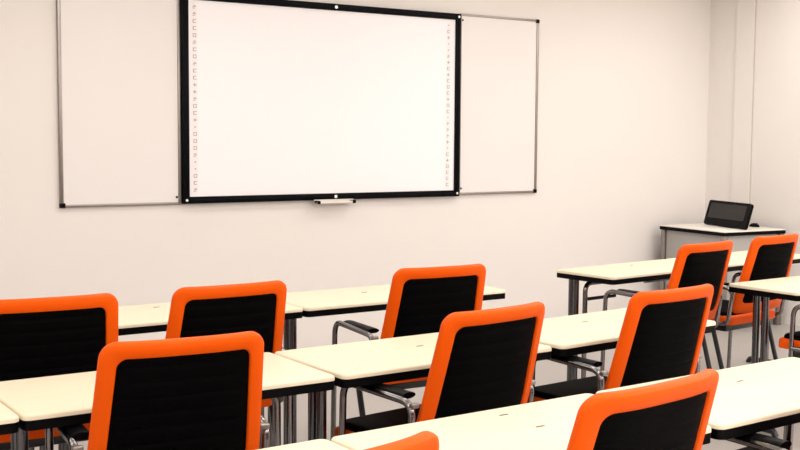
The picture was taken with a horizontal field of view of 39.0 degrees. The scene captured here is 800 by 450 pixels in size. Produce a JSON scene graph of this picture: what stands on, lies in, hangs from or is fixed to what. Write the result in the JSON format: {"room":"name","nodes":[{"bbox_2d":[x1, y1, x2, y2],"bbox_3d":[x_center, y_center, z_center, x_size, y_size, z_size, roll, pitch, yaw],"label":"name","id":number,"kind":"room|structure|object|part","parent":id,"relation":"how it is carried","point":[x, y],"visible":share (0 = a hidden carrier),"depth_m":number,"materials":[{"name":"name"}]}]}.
{"room":"classroom","nodes":[
{"label":"classroom","id":0,"kind":"room"},
{"bbox_2d":[0,0,710,348],"bbox_3d":[-1.314,-0.516,7.073,9.583,2.800,0.200,-3,5,-33],"label":"wall","id":1,"kind":"structure","parent":0,"point":[623,84],"depth_m":8.09,"materials":[{"name":"beige paint"}]},
{"bbox_2d":[56,0,181,207],"bbox_3d":[-1.653,-0.757,6.693,0.747,1.294,0.026,-3,5,-33],"label":"whiteboard","id":2,"kind":"object","parent":1,"relation":"attached to","point":[119,61],"visible":1,"depth_m":6.69,"materials":[{"name":"white ceramic"}]},
{"bbox_3d":[-1.956,-0.743,6.497,0.020,1.290,0.024,-3,5,-33],"label":"frame rail","id":3,"kind":"part","parent":2,"relation":"part of","materials":[{"name":"silver metal"}]},
{"bbox_3d":[-1.657,-0.122,6.745,0.705,0.016,0.024,-3,5,-33],"label":"frame rail","id":4,"kind":"part","parent":2,"relation":"part of","materials":[{"name":"silver metal"}]},
{"bbox_3d":[-1.350,-0.770,6.893,0.020,1.290,0.024,-3,5,-33],"label":"frame rail","id":5,"kind":"part","parent":2,"relation":"part of","materials":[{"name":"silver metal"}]},
{"bbox_2d":[180,0,460,203],"bbox_3d":[-0.446,-0.796,7.446,2.094,1.311,0.092,-3,5,-33],"label":"whiteboard","id":6,"kind":"object","parent":1,"relation":"attached to","point":[282,100],"visible":1,"depth_m":7.39,"materials":[{"name":"white plastic"}]},
{"bbox_3d":[-1.315,-0.772,6.901,0.043,1.287,0.048,-3,5,-33],"label":"frame rail","id":7,"kind":"part","parent":6,"relation":"part of","materials":[{"name":"black"}]},
{"bbox_3d":[-0.462,-0.190,7.511,2.008,0.043,0.048,-3,5,-33],"label":"frame rail","id":8,"kind":"part","parent":6,"relation":"part of","materials":[{"name":"black"}]},
{"bbox_3d":[-0.453,-1.430,7.414,2.008,0.043,0.048,-3,5,-33],"label":"frame rail","id":9,"kind":"part","parent":6,"relation":"part of","materials":[{"name":"black"}]},
{"bbox_2d":[314,199,355,203],"bbox_3d":[-0.428,-0.156,7.483,0.298,0.028,0.046,-3,5,-33],"label":"tray","id":10,"kind":"object","parent":6,"relation":"on","point":[316,201],"depth_m":7.47,"materials":[{"name":"white plastic"}]},
{"bbox_3d":[0.400,-0.848,8.024,0.043,1.287,0.048,-3,5,-33],"label":"frame rail","id":11,"kind":"part","parent":6,"relation":"part of","materials":[{"name":"black"}]},
{"bbox_2d":[459,13,539,194],"bbox_3d":[0.720,-0.870,8.246,0.733,1.288,0.026,-3,5,-33],"label":"whiteboard","id":12,"kind":"object","parent":1,"relation":"attached to","point":[500,55],"visible":1,"depth_m":8.24,"materials":[{"name":"white ceramic"}]},
{"bbox_3d":[0.421,-0.857,8.052,0.020,1.284,0.024,-3,5,-33],"label":"frame rail","id":13,"kind":"part","parent":12,"relation":"part of","materials":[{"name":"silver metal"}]},
{"bbox_3d":[0.714,-0.238,8.296,0.691,0.016,0.024,-3,5,-33],"label":"frame rail","id":14,"kind":"part","parent":12,"relation":"part of","materials":[{"name":"silver metal"}]},
{"bbox_3d":[0.723,-1.502,8.197,0.691,0.016,0.024,-3,5,-33],"label":"frame rail","id":15,"kind":"part","parent":12,"relation":"part of","materials":[{"name":"silver metal"}]},
{"bbox_3d":[1.016,-0.884,8.441,0.020,1.284,0.024,-3,5,-33],"label":"frame rail","id":16,"kind":"part","parent":12,"relation":"part of","materials":[{"name":"silver metal"}]},
{"bbox_2d":[35,321,799,449],"bbox_3d":[1.185,1.258,3.375,9.583,0.120,9.350,-3,5,-33],"label":"floor","id":17,"kind":"structure","parent":0,"point":[546,371],"depth_m":6.73,"materials":[{"name":"grey plastic"}]},
{"bbox_2d":[0,402,18,434],"bbox_3d":[-1.481,0.857,2.844,0.929,0.739,0.450,-3,5,-33],"label":"table","id":18,"kind":"object","parent":17,"relation":"on","point":[9,421],"visible":1,"depth_m":2.88,"materials":[{"name":"beige laminate"}]},
{"bbox_2d":[29,446,44,449],"bbox_3d":[-1.765,0.756,4.102,0.994,0.739,0.450,-3,5,-34],"label":"table","id":19,"kind":"object","parent":17,"relation":"on","point":[40,447],"visible":0.02,"depth_m":4.41,"materials":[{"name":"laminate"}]},
{"bbox_2d":[0,293,117,449],"bbox_3d":[-1.229,0.674,3.820,0.549,0.938,0.578,-2,5,-29],"label":"office chair","id":20,"kind":"object","parent":17,"relation":"on","point":[45,336],"visible":0.56,"depth_m":3.58,"materials":[{"name":"orange plastic"}]},
{"bbox_3d":[-1.121,0.422,3.610,0.386,0.331,0.116,-2,5,-29],"label":"panel","id":21,"kind":"part","parent":20,"relation":"part of","materials":[{"name":"black fabric"}]},
{"bbox_3d":[-1.126,0.429,3.620,0.476,0.417,0.165,-2,5,-29],"label":"frame","id":22,"kind":"part","parent":20,"relation":"part of","materials":[{"name":"orange plastic"}]},
{"bbox_2d":[45,331,269,449],"bbox_3d":[-0.669,0.732,3.133,0.549,0.938,0.578,-2,5,-28],"label":"office chair","id":23,"kind":"object","parent":17,"relation":"on","point":[199,392],"visible":0.97,"depth_m":2.89,"materials":[{"name":"orange plastic"}]},
{"bbox_3d":[-0.907,0.864,3.040,0.023,0.677,0.372,-2,5,-28],"label":"arm frame","id":24,"kind":"part","parent":23,"relation":"part of","materials":[{"name":"silver metal"}]},
{"bbox_3d":[-0.564,0.480,2.922,0.386,0.331,0.116,-2,5,-28],"label":"panel","id":25,"kind":"part","parent":23,"relation":"part of","materials":[{"name":"black fabric"}]},
{"bbox_3d":[-0.453,0.848,3.284,0.023,0.677,0.372,-2,5,-28],"label":"arm frame","id":26,"kind":"part","parent":23,"relation":"part of","materials":[{"name":"silver metal"}]},
{"bbox_2d":[0,352,334,449],"bbox_3d":[-0.702,0.822,3.360,0.929,0.739,0.450,-3,5,-33],"label":"table","id":27,"kind":"object","parent":17,"relation":"on","point":[47,402],"visible":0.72,"depth_m":3.25,"materials":[{"name":"beige laminate"}]},
{"bbox_3d":[-1.071,0.842,3.176,0.035,0.667,0.034,-3,5,-33],"label":"leg","id":28,"kind":"part","parent":27,"relation":"part of","materials":[{"name":"grey metal"}]},
{"bbox_3d":[-1.044,0.846,3.135,0.035,0.667,0.034,-3,5,-33],"label":"leg","id":29,"kind":"part","parent":27,"relation":"part of","materials":[{"name":"grey metal"}]},
{"bbox_3d":[-0.502,0.835,3.548,0.285,0.631,0.027,-3,5,-33],"label":"bent leg","id":30,"kind":"part","parent":27,"relation":"part of","materials":[{"name":"silver metal"}]},
{"bbox_3d":[-0.483,0.822,3.560,0.331,0.655,0.027,-3,5,-33],"label":"bent leg","id":31,"kind":"part","parent":27,"relation":"part of","materials":[{"name":"silver metal"}]},
{"bbox_2d":[58,302,302,449],"bbox_3d":[-0.939,0.718,4.664,0.994,0.739,0.450,-3,5,-34],"label":"table","id":32,"kind":"object","parent":17,"relation":"on","point":[145,318],"visible":0.11,"depth_m":4.50,"materials":[{"name":"beige laminate"}]},
{"bbox_3d":[-1.304,0.743,4.416,0.035,0.667,0.034,-3,5,-34],"label":"leg","id":33,"kind":"part","parent":32,"relation":"part of","materials":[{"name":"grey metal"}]},
{"bbox_3d":[-0.714,0.729,4.873,0.285,0.631,0.027,-3,5,-34],"label":"bent leg","id":34,"kind":"part","parent":32,"relation":"part of","materials":[{"name":"silver metal"}]},
{"bbox_3d":[-0.695,0.716,4.885,0.331,0.655,0.027,-3,5,-34],"label":"bent leg","id":35,"kind":"part","parent":32,"relation":"part of","materials":[{"name":"silver metal"}]},
{"bbox_2d":[165,280,286,435],"bbox_3d":[-0.724,0.652,4.148,0.549,0.938,0.578,-3,5,-34],"label":"office chair","id":36,"kind":"object","parent":17,"relation":"on","point":[258,307],"visible":0.44,"depth_m":3.90,"materials":[{"name":"orange plastic"}]},
{"bbox_3d":[-0.606,0.406,3.957,0.476,0.417,0.165,-3,5,-34],"label":"frame","id":37,"kind":"part","parent":36,"relation":"part of","materials":[{"name":"orange plastic"}]},
{"bbox_3d":[-0.600,0.399,3.948,0.386,0.331,0.116,-3,5,-34],"label":"panel","id":38,"kind":"part","parent":36,"relation":"part of","materials":[{"name":"black fabric"}]},
{"bbox_3d":[-0.453,0.883,4.227,0.025,0.465,0.159,-2,5,-32],"label":"leg","id":39,"kind":"part","parent":36,"relation":"part of","materials":[{"name":"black metal"}]},
{"bbox_3d":[-0.524,0.765,4.320,0.023,0.677,0.372,-3,5,-34],"label":"arm frame","id":40,"kind":"part","parent":36,"relation":"part of","materials":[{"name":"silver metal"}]},
{"bbox_2d":[257,439,349,449],"bbox_3d":[-0.437,0.909,2.285,0.929,0.739,0.450,-3,5,-35],"label":"table","id":41,"kind":"object","parent":17,"relation":"on","point":[318,444],"visible":1,"depth_m":2.62,"materials":[{"name":"beige laminate"}]},
{"bbox_2d":[283,284,505,444],"bbox_3d":[-0.070,0.678,5.253,1.084,0.739,0.450,-3,5,-34],"label":"table","id":42,"kind":"object","parent":17,"relation":"on","point":[316,303],"visible":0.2,"depth_m":4.99,"materials":[{"name":"beige laminate"}]},
{"bbox_3d":[-0.501,0.701,5.022,0.035,0.667,0.034,-3,5,-34],"label":"leg","id":43,"kind":"part","parent":42,"relation":"part of","materials":[{"name":"grey metal"}]},
{"bbox_3d":[-0.473,0.704,4.981,0.035,0.667,0.034,-3,5,-34],"label":"leg","id":44,"kind":"part","parent":42,"relation":"part of","materials":[{"name":"grey metal"}]},
{"bbox_2d":[364,431,438,449],"bbox_3d":[-0.259,0.819,2.067,0.549,0.938,0.578,-4,6,-43],"label":"office chair","id":45,"kind":"object","parent":17,"relation":"on","point":[424,440],"visible":1,"depth_m":1.92,"materials":[{"name":"orange plastic"}]},
{"bbox_2d":[330,264,485,440],"bbox_3d":[0.037,0.611,4.739,0.549,0.938,0.578,-2,5,-30],"label":"office chair","id":46,"kind":"object","parent":17,"relation":"on","point":[420,299],"visible":0.6,"depth_m":4.49,"materials":[{"name":"orange plastic"}]},
{"bbox_3d":[-0.197,0.743,4.637,0.023,0.677,0.372,-2,5,-30],"label":"arm frame","id":47,"kind":"part","parent":46,"relation":"part of","materials":[{"name":"silver metal"}]},
{"bbox_3d":[-0.137,0.861,4.537,0.025,0.465,0.159,-2,5,-32],"label":"leg","id":48,"kind":"part","parent":46,"relation":"part of","materials":[{"name":"black metal"}]},
{"bbox_3d":[0.143,0.366,4.540,0.476,0.417,0.165,-2,5,-30],"label":"frame","id":49,"kind":"part","parent":46,"relation":"part of","materials":[{"name":"orange plastic"}]},
{"bbox_3d":[0.149,0.359,4.531,0.386,0.331,0.116,-2,5,-30],"label":"panel","id":50,"kind":"part","parent":46,"relation":"part of","materials":[{"name":"black fabric"}]},
{"bbox_2d":[275,332,551,440],"bbox_3d":[0.050,0.788,3.865,0.856,0.739,0.450,-3,5,-35],"label":"table","id":51,"kind":"object","parent":17,"relation":"on","point":[371,362],"visible":0.41,"depth_m":3.66,"materials":[{"name":"beige laminate"}]},
{"bbox_3d":[-0.284,0.807,3.693,0.035,0.667,0.034,-3,5,-35],"label":"leg","id":52,"kind":"part","parent":51,"relation":"part of","materials":[{"name":"grey metal"}]},
{"bbox_3d":[-0.255,0.811,3.652,0.035,0.667,0.034,-3,5,-35],"label":"leg","id":53,"kind":"part","parent":51,"relation":"part of","materials":[{"name":"grey metal"}]},
{"bbox_2d":[334,301,544,436],"bbox_3d":[0.130,0.698,3.643,0.549,0.938,0.578,-3,6,-41],"label":"office chair","id":54,"kind":"object","parent":17,"relation":"on","point":[483,360],"visible":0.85,"depth_m":3.42,"materials":[{"name":"orange plastic"}]},
{"bbox_3d":[-0.081,0.833,3.502,0.023,0.677,0.372,-3,6,-41],"label":"arm frame","id":55,"kind":"part","parent":54,"relation":"part of","materials":[{"name":"silver metal"}]},
{"bbox_2d":[346,404,420,432],"bbox_3d":[0.071,0.654,3.708,0.428,0.024,0.372,-3,6,-41],"label":"seat cushion","id":56,"kind":"object","parent":54,"relation":"on","point":[395,417],"depth_m":3.70,"materials":[{"name":"black fabric"}]},
{"bbox_3d":[0.266,0.452,3.466,0.476,0.417,0.165,-3,6,-41],"label":"frame","id":57,"kind":"part","parent":54,"relation":"part of","materials":[{"name":"orange plastic"}]},
{"bbox_3d":[0.273,0.444,3.458,0.386,0.331,0.116,-3,6,-41],"label":"panel","id":58,"kind":"part","parent":54,"relation":"part of","materials":[{"name":"black fabric"}]},
{"bbox_3d":[0.310,0.810,3.837,0.023,0.677,0.372,-3,6,-41],"label":"arm frame","id":59,"kind":"part","parent":54,"relation":"part of","materials":[{"name":"silver metal"}]},
{"bbox_2d":[331,393,710,449],"bbox_3d":[0.306,0.873,2.803,0.864,0.739,0.450,-3,5,-35],"label":"table","id":60,"kind":"object","parent":17,"relation":"on","point":[545,424],"visible":0.58,"depth_m":2.78,"materials":[{"name":"beige laminate"}]},
{"bbox_2d":[557,259,674,380],"bbox_3d":[1.333,0.604,6.327,0.929,0.739,0.410,-3,6,-39],"label":"table","id":61,"kind":"object","parent":17,"relation":"on","point":[659,270],"visible":0.36,"depth_m":6.12,"materials":[{"name":"beige laminate"}]},
{"bbox_3d":[0.933,0.621,6.173,0.035,0.667,0.034,-3,6,-39],"label":"leg","id":62,"kind":"part","parent":61,"relation":"part of","materials":[{"name":"grey metal"}]},
{"bbox_3d":[0.951,0.623,6.150,0.035,0.667,0.034,-3,6,-39],"label":"leg","id":63,"kind":"part","parent":61,"relation":"part of","materials":[{"name":"grey metal"}]},
{"bbox_3d":[1.077,0.625,6.206,0.218,0.655,0.027,-3,6,-39],"label":"bent leg","id":64,"kind":"part","parent":61,"relation":"part of","materials":[{"name":"silver metal"}]},
{"bbox_3d":[1.503,0.614,6.549,0.285,0.631,0.027,-3,6,-39],"label":"bent leg","id":65,"kind":"part","parent":61,"relation":"part of","materials":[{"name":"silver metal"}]},
{"bbox_2d":[532,284,713,401],"bbox_3d":[0.791,0.665,4.119,0.549,0.938,0.578,-3,6,-38],"label":"office chair","id":66,"kind":"object","parent":17,"relation":"on","point":[662,332],"visible":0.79,"depth_m":3.88,"materials":[{"name":"orange plastic"}]},
{"bbox_3d":[0.573,0.800,3.988,0.023,0.677,0.372,-3,6,-38],"label":"arm frame","id":67,"kind":"part","parent":66,"relation":"part of","materials":[{"name":"silver metal"}]},
{"bbox_2d":[534,376,607,399],"bbox_3d":[0.736,0.621,4.187,0.428,0.024,0.372,-3,6,-38],"label":"seat cushion","id":68,"kind":"object","parent":66,"relation":"on","point":[589,385],"depth_m":4.19,"materials":[{"name":"black fabric"}]},
{"bbox_3d":[0.920,0.419,3.936,0.476,0.417,0.165,-3,6,-38],"label":"frame","id":69,"kind":"part","parent":66,"relation":"part of","materials":[{"name":"orange plastic"}]},
{"bbox_3d":[0.926,0.412,3.927,0.386,0.331,0.116,-3,6,-38],"label":"panel","id":70,"kind":"part","parent":66,"relation":"part of","materials":[{"name":"black fabric"}]},
{"bbox_3d":[0.981,0.778,4.304,0.023,0.677,0.372,-3,6,-38],"label":"arm frame","id":71,"kind":"part","parent":66,"relation":"part of","materials":[{"name":"silver metal"}]},
{"bbox_2d":[539,308,715,356],"bbox_3d":[0.769,0.751,4.400,0.884,0.739,0.450,-3,6,-38],"label":"table","id":72,"kind":"object","parent":17,"relation":"on","point":[570,335],"visible":0.28,"depth_m":4.20,"materials":[{"name":"beige laminate"}]},
{"bbox_2d":[566,369,718,449],"bbox_3d":[0.373,0.780,2.628,0.587,0.938,0.602,-3,6,-41],"label":"office chair","id":73,"kind":"object","parent":17,"relation":"on","point":[674,414],"visible":1,"depth_m":2.35,"materials":[{"name":"orange plastic"}]},
{"bbox_3d":[0.522,0.526,2.437,0.413,0.331,0.121,-3,6,-41],"label":"panel","id":74,"kind":"part","parent":73,"relation":"part of","materials":[{"name":"black fabric"}]},
{"bbox_2d":[600,240,732,370],"bbox_3d":[1.360,0.536,5.815,0.549,0.938,0.578,-3,6,-40],"label":"office chair","id":75,"kind":"object","parent":17,"relation":"on","point":[701,263],"visible":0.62,"depth_m":5.60,"materials":[{"name":"orange plastic"}]},
{"bbox_3d":[1.148,0.671,5.676,0.023,0.677,0.372,-3,6,-40],"label":"arm frame","id":76,"kind":"part","parent":75,"relation":"part of","materials":[{"name":"silver metal"}]},
{"bbox_3d":[1.543,0.648,6.007,0.023,0.677,0.372,-3,6,-40],"label":"arm frame","id":77,"kind":"part","parent":75,"relation":"part of","materials":[{"name":"silver metal"}]},
{"bbox_3d":[1.495,0.290,5.637,0.476,0.417,0.165,-3,6,-40],"label":"frame","id":78,"kind":"part","parent":75,"relation":"part of","materials":[{"name":"orange plastic"}]},
{"bbox_3d":[1.502,0.282,5.628,0.386,0.331,0.116,-3,6,-40],"label":"panel","id":79,"kind":"part","parent":75,"relation":"part of","materials":[{"name":"black fabric"}]},
{"bbox_3d":[1.624,0.765,5.922,0.025,0.465,0.159,-3,6,-38],"label":"leg","id":80,"kind":"part","parent":75,"relation":"part of","materials":[{"name":"black metal"}]},
{"bbox_2d":[596,357,799,439],"bbox_3d":[1.053,0.837,3.332,0.929,0.739,0.450,-3,6,-36],"label":"table","id":81,"kind":"object","parent":17,"relation":"on","point":[762,396],"visible":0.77,"depth_m":3.15,"materials":[{"name":"beige laminate"}]},
{"bbox_2d":[660,223,785,324],"bbox_3d":[2.539,0.391,8.963,0.640,0.752,0.720,-2,5,-28],"label":"desk","id":82,"kind":"object","parent":17,"relation":"on","point":[673,236],"visible":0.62,"depth_m":8.77,"materials":[{"name":"white laminate"}]},
{"bbox_3d":[2.127,0.393,9.116,0.044,0.718,0.044,-2,5,-28],"label":"leg","id":83,"kind":"part","parent":82,"relation":"part of","materials":[{"name":"silver metal"}]},
{"bbox_3d":[2.287,0.387,8.826,0.014,0.656,0.610,-2,5,-28],"label":"panel","id":84,"kind":"part","parent":82,"relation":"part of","materials":[{"name":"grey"}]},
{"bbox_3d":[2.440,0.441,8.537,0.044,0.718,0.044,-2,5,-28],"label":"leg","id":85,"kind":"part","parent":82,"relation":"part of","materials":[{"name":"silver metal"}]},
{"bbox_2d":[704,200,753,229],"bbox_3d":[2.624,-0.084,8.915,0.160,0.201,0.590,-1,5,-17],"label":"monitor","id":86,"kind":"object","parent":82,"relation":"on","point":[736,215],"visible":1,"depth_m":8.87,"materials":[{"name":"black plastic"}]},
{"bbox_3d":[2.694,0.402,8.675,0.530,0.656,0.014,-2,5,-28],"label":"panel","id":87,"kind":"part","parent":82,"relation":"part of","materials":[{"name":"grey"}]},
{"bbox_2d":[749,223,759,226],"bbox_3d":[2.812,-0.002,8.968,0.060,0.033,0.096,-3,5,-33],"label":"computer mouse","id":88,"kind":"object","parent":82,"relation":"on","point":[751,224],"visible":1,"depth_m":8.95,"materials":[{"name":"black plastic"}]},
{"bbox_3d":[2.951,0.423,8.811,0.044,0.718,0.044,-2,5,-28],"label":"leg","id":89,"kind":"part","parent":82,"relation":"part of","materials":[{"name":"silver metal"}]},
{"bbox_2d":[666,250,799,362],"bbox_3d":[2.062,0.562,6.922,0.929,0.739,0.410,-3,6,-40],"label":"table","id":90,"kind":"object","parent":17,"relation":"on","point":[737,259],"visible":0.13,"depth_m":6.86,"materials":[{"name":"beige laminate"}]},
{"bbox_2d":[712,233,798,368],"bbox_3d":[1.850,0.504,6.263,0.549,0.938,0.578,-3,6,-40],"label":"office chair","id":91,"kind":"object","parent":17,"relation":"on","point":[768,257],"visible":0.64,"depth_m":6.04,"materials":[{"name":"orange plastic"}]},
{"bbox_3d":[1.717,0.756,6.036,0.025,0.465,0.159,-4,6,-42],"label":"leg","id":92,"kind":"part","parent":91,"relation":"part of","materials":[{"name":"black metal"}]},
{"bbox_3d":[1.638,0.639,6.123,0.023,0.677,0.372,-3,6,-40],"label":"arm frame","id":93,"kind":"part","parent":91,"relation":"part of","materials":[{"name":"silver metal"}]},
{"bbox_2d":[720,300,749,315],"bbox_3d":[1.792,0.460,6.329,0.428,0.024,0.372,-3,6,-40],"label":"seat cushion","id":94,"kind":"object","parent":91,"relation":"on","point":[724,307],"depth_m":6.13,"materials":[{"name":"orange fabric"}]},
{"bbox_3d":[2.032,0.616,6.456,0.023,0.677,0.372,-3,6,-40],"label":"arm frame","id":95,"kind":"part","parent":91,"relation":"part of","materials":[{"name":"silver metal"}]},
{"bbox_3d":[1.986,0.258,6.086,0.476,0.417,0.165,-3,6,-40],"label":"frame","id":96,"kind":"part","parent":91,"relation":"part of","materials":[{"name":"orange plastic"}]},
{"bbox_3d":[1.992,0.251,6.077,0.386,0.331,0.116,-3,6,-40],"label":"panel","id":97,"kind":"part","parent":91,"relation":"part of","materials":[{"name":"black fabric"}]},
{"bbox_3d":[2.113,0.733,6.371,0.025,0.465,0.159,-3,6,-38],"label":"leg","id":98,"kind":"part","parent":91,"relation":"part of","materials":[{"name":"black metal"}]},
{"bbox_2d":[727,424,793,449],"bbox_3d":[1.089,0.746,3.119,0.549,0.938,0.578,-3,6,-39],"label":"office chair","id":99,"kind":"object","parent":17,"relation":"on","point":[755,441],"visible":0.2,"depth_m":2.91,"materials":[{"name":"orange plastic"}]},
{"bbox_2d":[737,447,757,449],"bbox_3d":[1.032,0.702,3.186,0.428,0.024,0.372,-3,6,-39],"label":"seat cushion","id":100,"kind":"object","parent":99,"relation":"on","point":[745,448],"depth_m":3.40,"materials":[{"name":"black fabric"}]},
{"bbox_3d":[0.875,0.881,2.983,0.023,0.677,0.372,-3,6,-39],"label":"arm frame","id":101,"kind":"part","parent":99,"relation":"part of","materials":[{"name":"silver metal"}]},
{"bbox_3d":[1.274,0.858,3.308,0.023,0.677,0.372,-3,6,-39],"label":"arm frame","id":102,"kind":"part","parent":99,"relation":"part of","materials":[{"name":"metal"}]},
{"bbox_2d":[729,276,799,436],"bbox_3d":[2.124,0.653,5.770,0.929,0.739,0.410,-3,6,-36],"label":"table","id":103,"kind":"object","parent":17,"relation":"on","point":[785,288],"visible":0.61,"depth_m":5.54,"materials":[{"name":"beige laminate"}]},
{"bbox_3d":[1.757,0.673,5.593,0.035,0.667,0.034,-3,6,-36],"label":"leg","id":104,"kind":"part","parent":103,"relation":"part of","materials":[{"name":"grey metal"}]},
{"bbox_3d":[1.786,0.676,5.552,0.035,0.667,0.034,-3,6,-36],"label":"leg","id":105,"kind":"part","parent":103,"relation":"part of","materials":[{"name":"grey metal"}]},
{"bbox_2d":[779,304,799,439],"bbox_3d":[2.159,0.580,5.335,0.549,0.938,0.578,-3,6,-37],"label":"office chair","id":106,"kind":"object","parent":17,"relation":"on","point":[791,341],"visible":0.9,"depth_m":5.32,"materials":[{"name":"orange plastic"}]},
{"bbox_2d":[784,331,799,340],"bbox_3d":[2.105,0.535,5.403,0.428,0.024,0.372,-3,6,-37],"label":"seat cushion","id":107,"kind":"object","parent":106,"relation":"on","point":[797,334],"depth_m":5.39,"materials":[{"name":"black fabric"}]},
{"bbox_2d":[705,0,799,325],"bbox_3d":[5.118,-0.371,5.829,0.200,2.800,8.950,-3,5,-33],"label":"wall","id":108,"kind":"structure","parent":0,"point":[775,173],"depth_m":8.98,"materials":[{"name":"beige paint"}]},
{"bbox_2d":[731,0,754,203],"bbox_3d":[2.780,-0.652,9.185,0.014,2.800,0.177,-3,5,-33],"label":"trim","id":109,"kind":"structure","parent":108,"relation":"attached to","point":[745,26],"depth_m":9.15,"materials":[{"name":"beige paint"}]},
{"bbox_2d":[749,0,756,224],"bbox_3d":[2.834,-0.646,9.109,0.007,2.800,0.008,-3,5,-33],"label":"trim","id":110,"kind":"structure","parent":108,"relation":"attached to","point":[755,0],"depth_m":9.08,"materials":[{"name":"beige"}]}
]}

